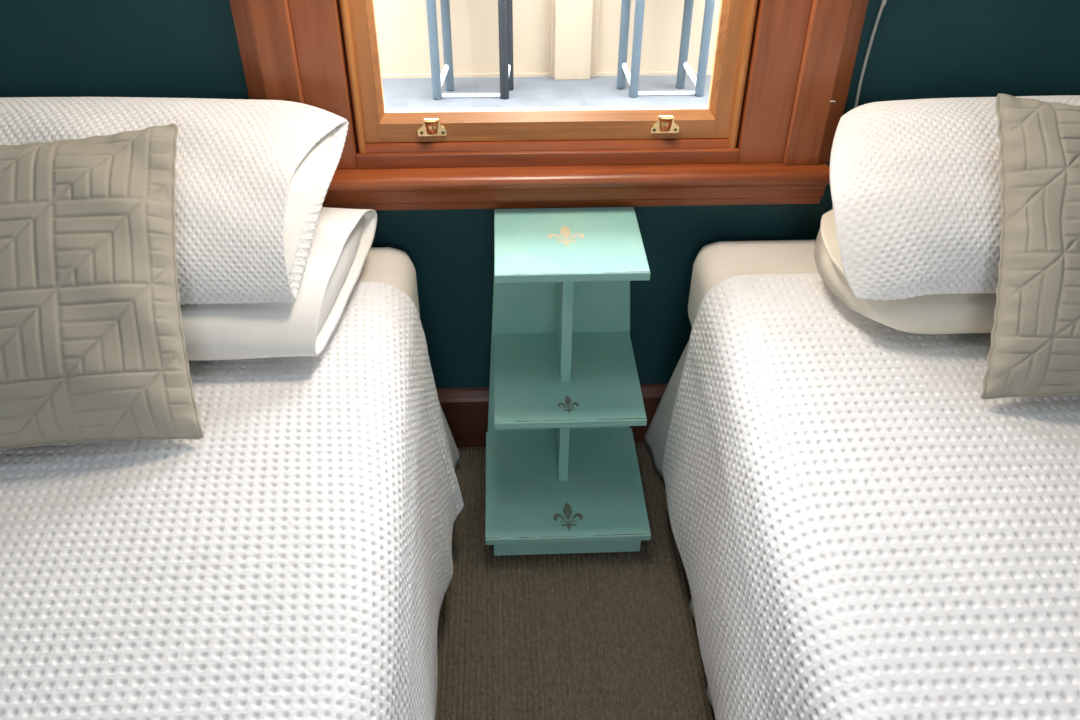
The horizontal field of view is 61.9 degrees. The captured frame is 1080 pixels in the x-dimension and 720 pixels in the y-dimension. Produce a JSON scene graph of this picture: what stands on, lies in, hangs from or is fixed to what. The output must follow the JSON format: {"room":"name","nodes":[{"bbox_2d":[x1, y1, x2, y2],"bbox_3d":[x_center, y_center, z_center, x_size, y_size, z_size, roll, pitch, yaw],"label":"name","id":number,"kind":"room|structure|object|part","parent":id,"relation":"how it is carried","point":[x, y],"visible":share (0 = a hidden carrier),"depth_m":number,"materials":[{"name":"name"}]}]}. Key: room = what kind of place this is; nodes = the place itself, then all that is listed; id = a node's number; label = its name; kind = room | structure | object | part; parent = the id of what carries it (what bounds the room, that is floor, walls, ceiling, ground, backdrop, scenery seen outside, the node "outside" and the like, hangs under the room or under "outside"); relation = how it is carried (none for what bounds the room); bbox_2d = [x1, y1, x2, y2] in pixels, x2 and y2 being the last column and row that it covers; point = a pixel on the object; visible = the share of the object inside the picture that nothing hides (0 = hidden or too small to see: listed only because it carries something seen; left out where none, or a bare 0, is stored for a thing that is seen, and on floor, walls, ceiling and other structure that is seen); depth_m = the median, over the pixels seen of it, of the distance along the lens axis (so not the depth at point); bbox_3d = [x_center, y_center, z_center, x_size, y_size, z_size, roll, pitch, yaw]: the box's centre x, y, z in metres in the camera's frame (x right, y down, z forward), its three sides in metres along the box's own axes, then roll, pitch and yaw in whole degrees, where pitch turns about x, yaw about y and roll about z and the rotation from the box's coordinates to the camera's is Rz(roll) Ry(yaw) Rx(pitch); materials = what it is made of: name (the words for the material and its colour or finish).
{"room":"bedroom","nodes":[
{"label":"bedroom","id":0,"kind":"room"},
{"bbox_2d":[0,0,1079,388],"bbox_3d":[0.022,-0.887,1.261,3.960,2.600,0.130,-1,38,-2],"label":"wall","id":1,"kind":"structure","parent":0,"point":[921,49],"depth_m":1.51,"materials":[{"name":"teal paint"}]},
{"bbox_2d":[230,0,304,103],"bbox_3d":[-0.432,-0.911,1.115,0.090,1.467,0.031,-1,38,-2],"label":"trim","id":2,"kind":"structure","parent":1,"relation":"attached to","point":[264,31],"depth_m":1.43,"materials":[{"name":"red wood"}]},
{"bbox_2d":[288,0,811,168],"bbox_3d":[0.019,-0.934,1.236,0.821,1.415,0.191,-1,38,-2],"label":"window","id":3,"kind":"structure","parent":1,"relation":"in","point":[759,44],"depth_m":1.56,"materials":[{"name":"red wood"}]},
{"bbox_3d":[0.013,-0.411,1.587,0.583,0.034,0.035,-1,38,-2],"label":"rail","id":4,"kind":"part","parent":3,"relation":"part of","materials":[{"name":"brown wood"}]},
{"bbox_3d":[0.016,-0.662,1.389,0.640,0.673,0.035,-1,38,-2],"label":"sash","id":5,"kind":"part","parent":3,"relation":"part of","materials":[{"name":"brown wood"}]},
{"bbox_2d":[436,383,667,446],"bbox_3d":[0.019,0.122,1.958,3.700,0.152,0.022,-1,38,-2],"label":"baseboard","id":6,"kind":"structure","parent":1,"relation":"attached to","point":[465,410],"depth_m":1.93,"materials":[{"name":"brown wood"}]},
{"bbox_2d":[322,162,829,210],"bbox_3d":[0.020,-0.302,1.595,0.977,0.077,0.067,-1,38,-2],"label":"trim","id":7,"kind":"structure","parent":1,"relation":"attached to","point":[441,188],"depth_m":1.58,"materials":[{"name":"red wood"}]},
{"bbox_2d":[782,0,868,164],"bbox_3d":[0.479,-0.930,1.147,0.092,1.467,0.032,-1,38,-2],"label":"trim","id":8,"kind":"structure","parent":1,"relation":"attached to","point":[834,28],"depth_m":1.50,"materials":[{"name":"red wood"}]},
{"bbox_2d":[831,0,886,209],"bbox_3d":[0.557,-0.856,1.224,0.030,2.298,0.006,-1,38,-2],"label":"cable","id":9,"kind":"object","parent":1,"relation":"attached to","point":[883,3],"visible":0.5,"depth_m":1.49,"materials":[{"name":"grey plastic"}]},
{"bbox_2d":[435,443,714,719],"bbox_3d":[0.099,1.386,0.487,3.700,0.014,3.900,-1,38,-2],"label":"floor","id":10,"kind":"structure","parent":0,"point":[605,635],"depth_m":1.63,"materials":[{"name":"carpet"}]},
{"bbox_2d":[439,402,460,473],"bbox_3d":[-0.620,0.670,1.105,0.982,0.338,1.957,-1,38,-2],"label":"bed","id":11,"kind":"object","parent":10,"relation":"on","point":[456,458],"visible":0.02,"depth_m":1.91,"materials":[{"name":"white fabric"}]},
{"bbox_2d":[357,247,419,316],"bbox_3d":[-0.650,0.450,0.956,0.920,0.193,1.916,-1,38,-2],"label":"mattress","id":12,"kind":"object","parent":11,"relation":"on","point":[392,266],"visible":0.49,"depth_m":1.59,"materials":[{"name":"fabric"}]},
{"bbox_2d":[0,281,463,719],"bbox_3d":[-0.631,0.598,0.949,1.042,0.468,1.780,-1,38,-2],"label":"bedspread","id":13,"kind":"object","parent":12,"relation":"on","point":[291,559],"visible":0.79,"depth_m":1.08,"materials":[{"name":"white fabric"}]},
{"bbox_2d":[0,123,203,449],"bbox_3d":[-0.691,-0.084,1.175,0.455,0.315,0.310,-6,39,-8],"label":"cushion","id":14,"kind":"object","parent":13,"relation":"on","point":[93,347],"visible":1,"depth_m":1.14,"materials":[{"name":"beige fabric"}]},
{"bbox_2d":[180,207,376,360],"bbox_3d":[-0.649,-0.132,1.402,0.753,0.112,0.355,-1,38,-2],"label":"pillow","id":15,"kind":"object","parent":13,"relation":"on","point":[343,238],"visible":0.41,"depth_m":1.30,"materials":[{"name":"white fabric"}]},
{"bbox_2d":[0,97,348,304],"bbox_3d":[-0.679,-0.252,1.335,0.755,0.200,0.329,-1,38,-2],"label":"pillow","id":16,"kind":"object","parent":15,"relation":"on","point":[253,180],"visible":0.69,"depth_m":1.31,"materials":[{"name":"white fabric"}]},
{"bbox_2d":[485,207,650,555],"bbox_3d":[0.048,0.052,1.683,0.315,0.602,0.317,-1,38,-2],"label":"side table","id":17,"kind":"object","parent":10,"relation":"on","point":[563,476],"visible":1,"depth_m":1.72,"materials":[{"name":"green paint"}]},
{"bbox_3d":[0.042,-0.035,1.806,0.315,0.586,0.016,-1,38,-2],"label":"panel","id":18,"kind":"part","parent":17,"relation":"part of","materials":[{"name":"green paint"}]},
{"bbox_2d":[485,428,650,544],"bbox_3d":[0.048,0.249,1.827,0.315,0.016,0.301,-1,38,-2],"label":"shelf","id":19,"kind":"object","parent":17,"relation":"attached to","point":[600,498],"depth_m":1.80,"materials":[{"name":"green paint"}]},
{"bbox_2d":[494,332,646,428],"bbox_3d":[0.049,0.033,1.683,0.268,0.016,0.262,-1,38,-2],"label":"shelf","id":20,"kind":"object","parent":17,"relation":"attached to","point":[602,388],"depth_m":1.66,"materials":[{"name":"green paint"}]},
{"bbox_2d":[494,207,649,282],"bbox_3d":[0.048,-0.199,1.527,0.250,0.016,0.220,-1,38,-2],"label":"shelf","id":21,"kind":"object","parent":17,"relation":"attached to","point":[531,245],"depth_m":1.50,"materials":[{"name":"green paint"}]},
{"bbox_2d":[643,341,712,706],"bbox_3d":[0.755,0.637,1.158,0.973,0.338,1.963,-1,38,-2],"label":"bed","id":22,"kind":"object","parent":10,"relation":"on","point":[655,437],"visible":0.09,"depth_m":1.90,"materials":[{"name":"white fabric"}]},
{"bbox_2d":[688,240,818,326],"bbox_3d":[0.782,0.418,1.007,0.920,0.193,1.916,-1,38,-2],"label":"mattress","id":23,"kind":"object","parent":22,"relation":"on","point":[715,262],"visible":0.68,"depth_m":1.62,"materials":[{"name":"fabric"}]},
{"bbox_2d":[662,273,1079,719],"bbox_3d":[0.779,0.566,0.997,1.023,0.462,1.778,-1,38,-2],"label":"bedspread","id":24,"kind":"object","parent":23,"relation":"on","point":[860,533],"visible":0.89,"depth_m":1.16,"materials":[{"name":"white fabric"}]},
{"bbox_2d":[814,209,996,333],"bbox_3d":[0.826,-0.168,1.457,0.748,0.121,0.307,-1,38,-2],"label":"pillow","id":25,"kind":"object","parent":24,"relation":"on","point":[959,313],"visible":0.21,"depth_m":1.35,"materials":[{"name":"beige fabric"}]},
{"bbox_2d":[829,95,1079,299],"bbox_3d":[0.817,-0.265,1.397,0.749,0.211,0.321,-1,38,-2],"label":"pillow","id":26,"kind":"object","parent":25,"relation":"on","point":[916,188],"visible":0.77,"depth_m":1.32,"materials":[{"name":"white fabric"}]},
{"bbox_2d":[980,94,1079,399],"bbox_3d":[0.849,-0.143,1.243,0.464,0.348,0.275,2,38,1],"label":"cushion","id":27,"kind":"object","parent":24,"relation":"on","point":[1034,350],"visible":1,"depth_m":1.22,"materials":[{"name":"beige fabric"}]},
{"label":"outside","id":28,"kind":"structure","parent":0,"visible":0},
{"bbox_2d":[382,75,710,108],"bbox_3d":[-0.042,-0.518,3.299,10.000,0.100,2.620,-1,38,-2],"label":"porch deck","id":29,"kind":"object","parent":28,"point":[598,91],"visible":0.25,"depth_m":4.10,"materials":[{"name":"grey wood"}]},
{"bbox_2d":[426,0,513,99],"bbox_3d":[-0.306,-1.435,3.973,0.374,0.505,0.225,-1,38,-2],"label":"garden stool","id":30,"kind":"object","parent":29,"relation":"on","point":[505,7],"visible":1,"depth_m":3.95,"materials":[{"name":"blue metal"}]},
{"bbox_3d":[-0.436,-1.397,3.943,0.058,0.481,0.152,23,43,26],"label":"leg frame","id":31,"kind":"part","parent":30,"relation":"part of","materials":[{"name":"blue metal"}]},
{"bbox_3d":[-0.310,-1.192,4.056,0.302,0.018,0.017,-1,38,-2],"label":"floor rail","id":32,"kind":"part","parent":30,"relation":"part of","materials":[{"name":"white metal"}]},
{"bbox_3d":[-0.149,-1.403,3.953,0.049,0.481,0.143,10,39,11],"label":"leg frame","id":33,"kind":"part","parent":30,"relation":"part of","materials":[{"name":"blue metal"}]},
{"bbox_2d":[374,0,720,77],"bbox_3d":[-0.093,-2.150,3.715,10.000,1.950,0.145,-1,38,-2],"label":"wall","id":34,"kind":"structure","parent":29,"relation":"on","point":[401,25],"depth_m":4.16,"materials":[{"name":"beige paint"}]},
{"bbox_2d":[551,0,598,79],"bbox_3d":[0.163,-2.101,3.655,0.215,1.950,0.060,-1,38,-2],"label":"porch post","id":35,"kind":"object","parent":34,"relation":"attached to","point":[574,23],"visible":1,"depth_m":4.12,"materials":[{"name":"white wood"}]},
{"bbox_2d":[616,0,714,97],"bbox_3d":[0.552,-1.454,4.004,0.396,0.505,0.225,-1,38,-2],"label":"chair","id":36,"kind":"object","parent":29,"relation":"on","point":[623,72],"visible":1,"depth_m":4.00,"materials":[{"name":"blue metal"}]},
{"bbox_3d":[0.399,-1.415,3.973,0.057,0.481,0.150,-24,44,-27],"label":"leg frame","id":37,"kind":"part","parent":36,"relation":"part of","materials":[{"name":"blue metal"}]},
{"bbox_3d":[0.573,-1.211,4.087,0.300,0.018,0.017,-1,38,-2],"label":"floor rail","id":38,"kind":"part","parent":36,"relation":"part of","materials":[{"name":"white metal"}]},
{"bbox_3d":[0.687,-1.421,3.983,0.161,0.481,0.062,30,47,32],"label":"leg frame","id":39,"kind":"part","parent":36,"relation":"part of","materials":[{"name":"blue metal"}]}
]}

